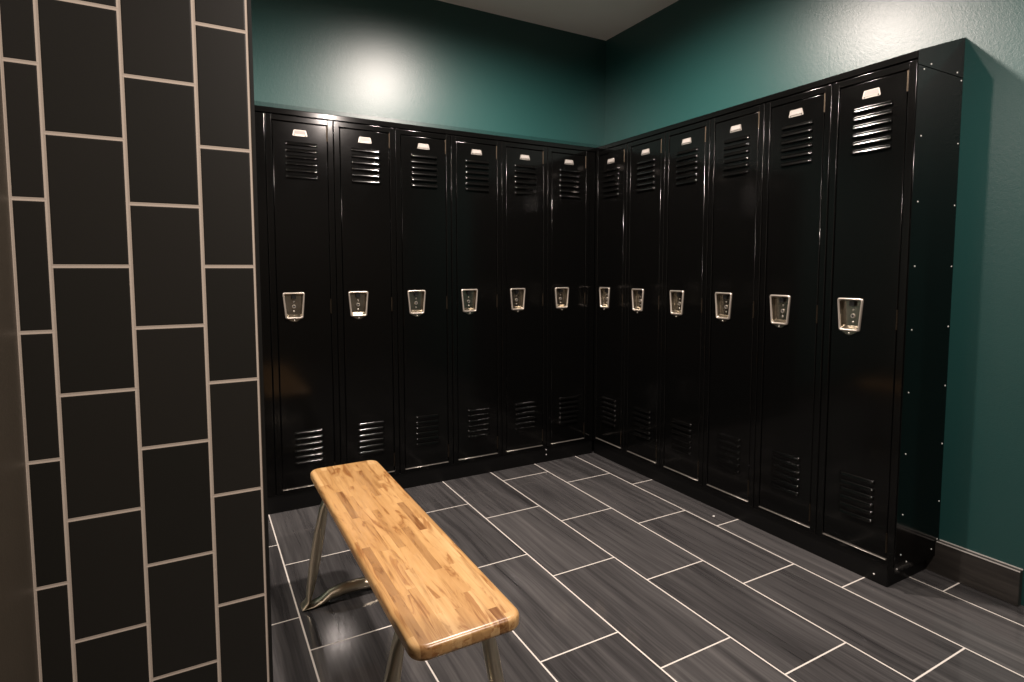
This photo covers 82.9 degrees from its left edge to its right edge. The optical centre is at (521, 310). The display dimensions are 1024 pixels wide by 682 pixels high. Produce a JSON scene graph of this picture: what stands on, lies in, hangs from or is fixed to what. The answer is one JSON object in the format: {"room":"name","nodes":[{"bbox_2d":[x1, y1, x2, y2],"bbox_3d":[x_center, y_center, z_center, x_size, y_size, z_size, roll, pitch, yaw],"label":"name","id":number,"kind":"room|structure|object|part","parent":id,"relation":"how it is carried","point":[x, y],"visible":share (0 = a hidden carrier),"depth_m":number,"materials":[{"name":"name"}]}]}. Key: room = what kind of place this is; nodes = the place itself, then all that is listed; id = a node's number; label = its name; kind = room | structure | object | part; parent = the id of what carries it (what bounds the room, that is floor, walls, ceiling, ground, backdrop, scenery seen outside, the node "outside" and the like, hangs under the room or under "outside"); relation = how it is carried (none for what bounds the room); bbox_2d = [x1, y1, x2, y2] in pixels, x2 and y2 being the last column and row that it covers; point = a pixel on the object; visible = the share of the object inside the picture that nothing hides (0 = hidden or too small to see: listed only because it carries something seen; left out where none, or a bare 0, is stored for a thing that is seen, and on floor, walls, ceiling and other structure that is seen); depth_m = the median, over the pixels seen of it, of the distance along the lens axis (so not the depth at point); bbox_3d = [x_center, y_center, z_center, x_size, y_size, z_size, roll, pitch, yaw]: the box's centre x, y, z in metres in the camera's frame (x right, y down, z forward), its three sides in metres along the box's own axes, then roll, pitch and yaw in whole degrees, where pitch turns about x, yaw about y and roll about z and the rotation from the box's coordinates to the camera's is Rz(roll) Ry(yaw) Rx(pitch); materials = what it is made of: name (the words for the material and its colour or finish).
{"room":"changing room","nodes":[
{"label":"changing room","id":0,"kind":"room"},
{"bbox_2d":[0,69,38,681],"bbox_3d":[-0.134,-0.153,-0.409,0.120,2.710,2.961,-2,5,-29],"label":"wall","id":1,"kind":"structure","parent":0,"point":[18,637],"depth_m":0.88,"materials":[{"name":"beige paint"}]},
{"bbox_2d":[0,0,269,681],"bbox_3d":[-1.508,-0.226,0.600,2.230,2.710,0.150,-2,5,-29],"label":"wall partition","id":2,"kind":"structure","parent":0,"point":[128,128],"depth_m":1.01,"materials":[{"name":"black tile"}]},
{"bbox_2d":[247,0,272,681],"bbox_3d":[-0.534,-0.266,1.145,0.006,2.710,0.152,-2,5,-29],"label":"trim","id":3,"kind":"structure","parent":2,"relation":"attached to","point":[248,1],"depth_m":1.10,"materials":[{"name":"black"}]},
{"bbox_2d":[251,0,605,408],"bbox_3d":[-1.467,-0.396,2.944,4.605,2.710,0.120,-2,5,-29],"label":"wall","id":4,"kind":"structure","parent":0,"point":[426,61],"depth_m":3.33,"materials":[{"name":"green paint"}]},
{"bbox_2d":[438,0,677,40],"bbox_3d":[-0.212,-1.646,0.614,4.845,0.120,5.245,-2,5,-29],"label":"ceiling","id":5,"kind":"structure","parent":0,"point":[599,19],"depth_m":3.49,"materials":[{"name":"paint"}]},
{"bbox_2d":[268,440,1023,681],"bbox_3d":[-0.211,1.176,0.818,4.845,0.120,5.245,-2,5,-29],"label":"floor","id":6,"kind":"structure","parent":0,"point":[611,572],"depth_m":2.04,"materials":[{"name":"tile"}]},
{"bbox_2d":[255,112,275,496],"bbox_3d":[-1.313,-0.017,2.814,0.138,1.798,0.300,-2,5,-29],"label":"cabinet filler","id":7,"kind":"object","parent":6,"relation":"on","point":[259,117],"visible":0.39,"depth_m":2.71,"materials":[{"name":"black metal"}]},
{"bbox_2d":[264,113,340,494],"bbox_3d":[-1.115,-0.025,2.917,0.303,1.798,0.304,-2,5,-29],"label":"locker","id":8,"kind":"object","parent":6,"relation":"on","point":[299,161],"visible":0.94,"depth_m":2.79,"materials":[{"name":"black metal"}]},
{"bbox_2d":[283,292,304,321],"bbox_3d":[-1.089,-0.018,2.773,0.100,0.141,0.025,-2,5,-29],"label":"handle","id":9,"kind":"object","parent":8,"relation":"on","point":[293,302],"depth_m":2.78,"materials":[{"name":"silver metal"}]},
{"bbox_3d":[-1.046,0.861,2.861,0.244,0.003,0.021,-2,5,-29],"label":"door sill","id":10,"kind":"part","parent":8,"relation":"part of","materials":[{"name":"metal"}]},
{"bbox_3d":[-1.044,-0.837,2.731,0.066,0.028,0.005,-2,5,-29],"label":"number plate","id":11,"kind":"part","parent":8,"relation":"part of","materials":[{"name":"metal"}]},
{"bbox_2d":[254,101,601,162],"bbox_3d":[-0.365,-1.016,3.273,2.311,0.125,0.306,-2,5,-29],"label":"panel","id":12,"kind":"object","parent":8,"relation":"on","point":[263,107],"visible":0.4,"depth_m":3.05,"materials":[{"name":"black metal"}]},
{"bbox_2d":[333,121,399,474],"bbox_3d":[-0.849,-0.036,3.066,0.303,1.798,0.304,-2,5,-29],"label":"locker","id":13,"kind":"object","parent":6,"relation":"on","point":[363,155],"visible":0.93,"depth_m":2.94,"materials":[{"name":"black metal"}]},
{"bbox_2d":[348,291,367,318],"bbox_3d":[-0.823,-0.029,2.922,0.100,0.141,0.025,-2,5,-29],"label":"handle","id":14,"kind":"object","parent":13,"relation":"on","point":[357,300],"depth_m":2.93,"materials":[{"name":"silver metal"}]},
{"bbox_3d":[-0.779,-0.848,2.880,0.066,0.028,0.005,-2,5,-29],"label":"number plate","id":15,"kind":"part","parent":13,"relation":"part of","materials":[{"name":"metal"}]},
{"bbox_2d":[300,460,518,681],"bbox_3d":[-0.392,0.834,1.717,0.378,0.429,1.184,-2,5,-29],"label":"bench","id":16,"kind":"object","parent":6,"relation":"on","point":[437,602],"visible":1,"depth_m":1.45,"materials":[{"name":"wood"},{"name":"nickel"}]},
{"bbox_3d":[-0.720,0.830,2.016,0.097,0.394,0.052,-2,5,-29],"label":"leg","id":17,"kind":"part","parent":16,"relation":"part of","materials":[{"name":"silver metal"}]},
{"bbox_3d":[-0.303,0.883,1.277,0.097,0.394,0.052,-2,5,-29],"label":"leg","id":18,"kind":"part","parent":16,"relation":"part of","materials":[{"name":"silver metal"}]},
{"bbox_3d":[-0.060,0.874,1.414,0.097,0.394,0.052,-2,5,-29],"label":"leg","id":19,"kind":"part","parent":16,"relation":"part of","materials":[{"name":"silver metal"}]},
{"bbox_2d":[394,128,452,472],"bbox_3d":[-0.584,-0.047,3.215,0.303,1.798,0.304,-2,5,-29],"label":"locker","id":20,"kind":"object","parent":6,"relation":"on","point":[422,159],"visible":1,"depth_m":3.09,"materials":[{"name":"black metal"}]},
{"bbox_2d":[407,290,425,316],"bbox_3d":[-0.557,-0.040,3.071,0.100,0.141,0.025,-2,5,-29],"label":"handle","id":21,"kind":"object","parent":20,"relation":"on","point":[416,299],"depth_m":3.08,"materials":[{"name":"silver metal"}]},
{"bbox_3d":[-0.513,-0.859,3.029,0.066,0.028,0.005,-2,5,-29],"label":"number plate","id":22,"kind":"part","parent":20,"relation":"part of","materials":[{"name":"metal"}]},
{"bbox_3d":[-0.515,0.839,3.159,0.244,0.003,0.021,-2,5,-29],"label":"door sill","id":23,"kind":"part","parent":20,"relation":"part of","materials":[{"name":"metal"}]},
{"bbox_2d":[267,440,591,514],"bbox_3d":[-0.498,0.890,3.341,2.009,0.088,0.300,-2,5,-29],"label":"plinth","id":24,"kind":"object","parent":6,"relation":"on","point":[308,498],"visible":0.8,"depth_m":3.25,"materials":[{"name":"black metal"}]},
{"bbox_2d":[450,135,501,463],"bbox_3d":[-0.318,-0.058,3.364,0.303,1.798,0.304,-2,5,-29],"label":"locker","id":25,"kind":"object","parent":6,"relation":"on","point":[475,162],"visible":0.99,"depth_m":3.24,"materials":[{"name":"black metal"}]},
{"bbox_2d":[461,289,477,314],"bbox_3d":[-0.292,-0.051,3.220,0.100,0.141,0.025,-2,5,-29],"label":"handle","id":26,"kind":"object","parent":25,"relation":"on","point":[469,297],"depth_m":3.23,"materials":[{"name":"silver metal"}]},
{"bbox_3d":[-0.247,-0.870,3.178,0.066,0.028,0.005,-2,5,-29],"label":"number plate","id":27,"kind":"part","parent":25,"relation":"part of","materials":[{"name":"metal"}]},
{"bbox_3d":[-0.249,0.828,3.307,0.244,0.003,0.021,-2,5,-29],"label":"door sill","id":28,"kind":"part","parent":25,"relation":"part of","materials":[{"name":"metal"}]},
{"bbox_2d":[501,141,546,454],"bbox_3d":[-0.052,-0.069,3.513,0.303,1.798,0.304,-2,5,-29],"label":"locker","id":29,"kind":"object","parent":6,"relation":"on","point":[523,166],"visible":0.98,"depth_m":3.38,"materials":[{"name":"black metal"}]},
{"bbox_2d":[510,288,524,311],"bbox_3d":[-0.026,-0.062,3.369,0.100,0.141,0.025,-2,5,-29],"label":"handle","id":30,"kind":"object","parent":29,"relation":"on","point":[517,295],"depth_m":3.37,"materials":[{"name":"silver metal"}]},
{"bbox_3d":[0.018,-0.881,3.327,0.066,0.028,0.005,-2,5,-29],"label":"number plate","id":31,"kind":"part","parent":29,"relation":"part of","materials":[{"name":"metal"}]},
{"bbox_3d":[0.016,0.817,3.456,0.244,0.003,0.021,-2,5,-29],"label":"door sill","id":32,"kind":"part","parent":29,"relation":"part of","materials":[{"name":"metal"}]},
{"bbox_2d":[546,147,589,447],"bbox_3d":[0.213,-0.080,3.662,0.303,1.798,0.304,-2,5,-29],"label":"locker","id":33,"kind":"object","parent":6,"relation":"on","point":[568,171],"visible":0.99,"depth_m":3.54,"materials":[{"name":"black metal"}]},
{"bbox_2d":[555,287,568,310],"bbox_3d":[0.240,-0.073,3.518,0.100,0.141,0.025,-2,5,-29],"label":"handle","id":34,"kind":"object","parent":33,"relation":"on","point":[561,293],"depth_m":3.53,"materials":[{"name":"silver metal"}]},
{"bbox_3d":[0.282,0.806,3.605,0.244,0.003,0.021,-2,5,-29],"label":"door sill","id":35,"kind":"part","parent":33,"relation":"part of","materials":[{"name":"metal"}]},
{"bbox_3d":[0.284,-0.892,3.475,0.066,0.028,0.005,-2,5,-29],"label":"number plate","id":36,"kind":"part","parent":33,"relation":"part of","materials":[{"name":"metal"}]},
{"bbox_2d":[587,152,594,439],"bbox_3d":[0.430,-0.077,3.629,0.038,1.798,0.019,-2,5,-29],"label":"cabinet filler","id":37,"kind":"object","parent":6,"relation":"on","point":[592,154],"visible":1,"depth_m":3.62,"materials":[{"name":"black metal"}]},
{"bbox_2d":[593,143,627,452],"bbox_3d":[0.655,-0.073,3.568,0.304,1.798,0.303,-2,5,-29],"label":"locker","id":38,"kind":"object","parent":6,"relation":"on","point":[612,163],"visible":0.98,"depth_m":3.49,"materials":[{"name":"black metal"}]},
{"bbox_2d":[599,287,609,309],"bbox_3d":[0.510,-0.075,3.542,0.025,0.141,0.100,-2,5,-29],"label":"handle","id":39,"kind":"object","parent":38,"relation":"on","point":[604,292],"depth_m":3.56,"materials":[{"name":"silver metal"}]},
{"bbox_3d":[0.535,0.809,3.564,0.021,0.003,0.244,-2,5,-29],"label":"door sill","id":40,"kind":"part","parent":38,"relation":"part of","materials":[{"name":"metal"}]},
{"bbox_3d":[0.527,-0.889,3.438,0.005,0.028,0.066,-2,5,-29],"label":"number plate","id":41,"kind":"part","parent":38,"relation":"part of","materials":[{"name":"metal"}]},
{"bbox_2d":[595,37,965,151],"bbox_3d":[0.959,-0.985,2.968,0.308,0.145,2.136,-2,5,-29],"label":"locker top","id":42,"kind":"object","parent":38,"relation":"on","point":[948,57],"visible":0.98,"depth_m":2.13,"materials":[{"name":"black metal"}]},
{"bbox_2d":[624,132,665,467],"bbox_3d":[0.804,-0.054,3.303,0.304,1.798,0.303,-2,5,-29],"label":"locker","id":43,"kind":"object","parent":6,"relation":"on","point":[646,156],"visible":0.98,"depth_m":3.22,"materials":[{"name":"black metal"}]},
{"bbox_2d":[632,288,643,313],"bbox_3d":[0.660,-0.056,3.277,0.025,0.141,0.100,-2,5,-29],"label":"handle","id":44,"kind":"object","parent":43,"relation":"on","point":[637,293],"depth_m":3.29,"materials":[{"name":"silver metal"}]},
{"bbox_3d":[0.684,0.828,3.299,0.021,0.003,0.244,-2,5,-29],"label":"door sill","id":45,"kind":"part","parent":43,"relation":"part of","materials":[{"name":"metal"}]},
{"bbox_3d":[0.676,-0.870,3.173,0.005,0.028,0.066,-2,5,-29],"label":"number plate","id":46,"kind":"part","parent":43,"relation":"part of","materials":[{"name":"metal"}]},
{"bbox_2d":[660,119,710,485],"bbox_3d":[0.954,-0.035,3.038,0.304,1.798,0.303,-2,5,-29],"label":"locker","id":47,"kind":"object","parent":6,"relation":"on","point":[687,151],"visible":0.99,"depth_m":2.96,"materials":[{"name":"black metal"}]},
{"bbox_2d":[670,290,683,317],"bbox_3d":[0.809,-0.037,3.012,0.025,0.141,0.100,-2,5,-29],"label":"handle","id":48,"kind":"object","parent":47,"relation":"on","point":[676,296],"depth_m":3.02,"materials":[{"name":"silver metal"}]},
{"bbox_3d":[0.833,0.847,3.034,0.021,0.003,0.244,-2,5,-29],"label":"door sill","id":49,"kind":"part","parent":47,"relation":"part of","materials":[{"name":"metal"}]},
{"bbox_3d":[0.826,-0.851,2.908,0.005,0.028,0.066,-2,5,-29],"label":"number plate","id":50,"kind":"part","parent":47,"relation":"part of","materials":[{"name":"metal"}]},
{"bbox_2d":[703,103,765,507],"bbox_3d":[1.103,-0.016,2.773,0.304,1.798,0.303,-2,5,-29],"label":"locker","id":51,"kind":"object","parent":6,"relation":"on","point":[736,138],"visible":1,"depth_m":2.69,"materials":[{"name":"black metal"}]},
{"bbox_2d":[715,292,731,321],"bbox_3d":[0.959,-0.018,2.747,0.025,0.141,0.100,-2,5,-29],"label":"handle","id":52,"kind":"object","parent":51,"relation":"on","point":[723,300],"depth_m":2.76,"materials":[{"name":"silver metal"}]},
{"bbox_3d":[0.983,0.866,2.769,0.021,0.003,0.244,-2,5,-29],"label":"door sill","id":53,"kind":"part","parent":51,"relation":"part of","materials":[{"name":"metal"}]},
{"bbox_3d":[0.975,-0.832,2.643,0.005,0.028,0.066,-2,5,-29],"label":"number plate","id":54,"kind":"part","parent":51,"relation":"part of","materials":[{"name":"metal"}]},
{"bbox_2d":[594,440,925,586],"bbox_3d":[1.019,0.915,2.986,0.271,0.088,1.808,-2,5,-29],"label":"plinth","id":55,"kind":"object","parent":6,"relation":"on","point":[882,574],"visible":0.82,"depth_m":2.57,"materials":[{"name":"black metal"}]},
{"bbox_2d":[754,84,832,533],"bbox_3d":[1.252,0.004,2.508,0.304,1.798,0.303,-2,5,-29],"label":"locker","id":56,"kind":"object","parent":6,"relation":"on","point":[797,139],"visible":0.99,"depth_m":2.42,"materials":[{"name":"black metal"}]},
{"bbox_2d":[770,295,790,327],"bbox_3d":[1.108,0.002,2.482,0.025,0.141,0.100,-2,5,-29],"label":"handle","id":57,"kind":"object","parent":56,"relation":"on","point":[780,305],"depth_m":2.49,"materials":[{"name":"silver metal"}]},
{"bbox_3d":[1.132,0.885,2.503,0.021,0.003,0.244,-2,5,-29],"label":"door sill","id":58,"kind":"part","parent":56,"relation":"part of","materials":[{"name":"metal"}]},
{"bbox_3d":[1.124,-0.812,2.378,0.005,0.028,0.066,-2,5,-29],"label":"number plate","id":59,"kind":"part","parent":56,"relation":"part of","materials":[{"name":"metal"}]},
{"bbox_2d":[816,59,960,567],"bbox_3d":[1.401,0.023,2.243,0.304,1.798,0.303,-2,5,-29],"label":"locker","id":60,"kind":"object","parent":6,"relation":"on","point":[873,125],"visible":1,"depth_m":2.16,"materials":[{"name":"black metal"}]},
{"bbox_2d":[837,298,863,334],"bbox_3d":[1.257,0.021,2.217,0.025,0.141,0.100,-2,5,-29],"label":"handle","id":61,"kind":"object","parent":60,"relation":"on","point":[850,311],"depth_m":2.22,"materials":[{"name":"silver metal"}]},
{"bbox_3d":[1.281,0.905,2.239,0.021,0.003,0.244,-2,5,-29],"label":"door sill","id":62,"kind":"part","parent":60,"relation":"part of","materials":[{"name":"metal"}]},
{"bbox_3d":[1.279,0.031,2.174,0.023,1.745,0.242,-2,5,-29],"label":"door","id":63,"kind":"part","parent":60,"relation":"part of","materials":[{"name":"black metal"}]},
{"bbox_3d":[1.274,-0.793,2.113,0.005,0.028,0.066,-2,5,-29],"label":"number plate","id":64,"kind":"part","parent":60,"relation":"part of","materials":[{"name":"metal"}]},
{"bbox_2d":[894,64,962,573],"bbox_3d":[1.483,0.053,2.112,0.305,1.800,0.005,-2,5,-29],"label":"gable","id":65,"kind":"object","parent":60,"relation":"attached to","point":[939,94],"visible":1,"depth_m":2.11,"materials":[{"name":"black metal"}]},
{"bbox_2d":[605,0,1023,605],"bbox_3d":[1.818,-0.323,1.923,0.120,2.710,5.125,-2,5,-29],"label":"wall","id":66,"kind":"structure","parent":0,"point":[689,59],"depth_m":2.16,"materials":[{"name":"green paint"}]},
{"bbox_2d":[925,540,1022,606],"bbox_3d":[1.663,0.956,2.146,0.025,0.126,0.295,-2,5,-29],"label":"baseboard","id":67,"kind":"structure","parent":66,"relation":"attached to","point":[992,579],"depth_m":2.12,"materials":[{"name":"tile"}]},
{"bbox_2d":[937,539,1022,572],"bbox_3d":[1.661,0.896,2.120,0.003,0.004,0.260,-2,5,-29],"label":"trim","id":68,"kind":"structure","parent":66,"relation":"attached to","point":[937,541],"depth_m":2.11,"materials":[{"name":"silver metal"}]}
]}

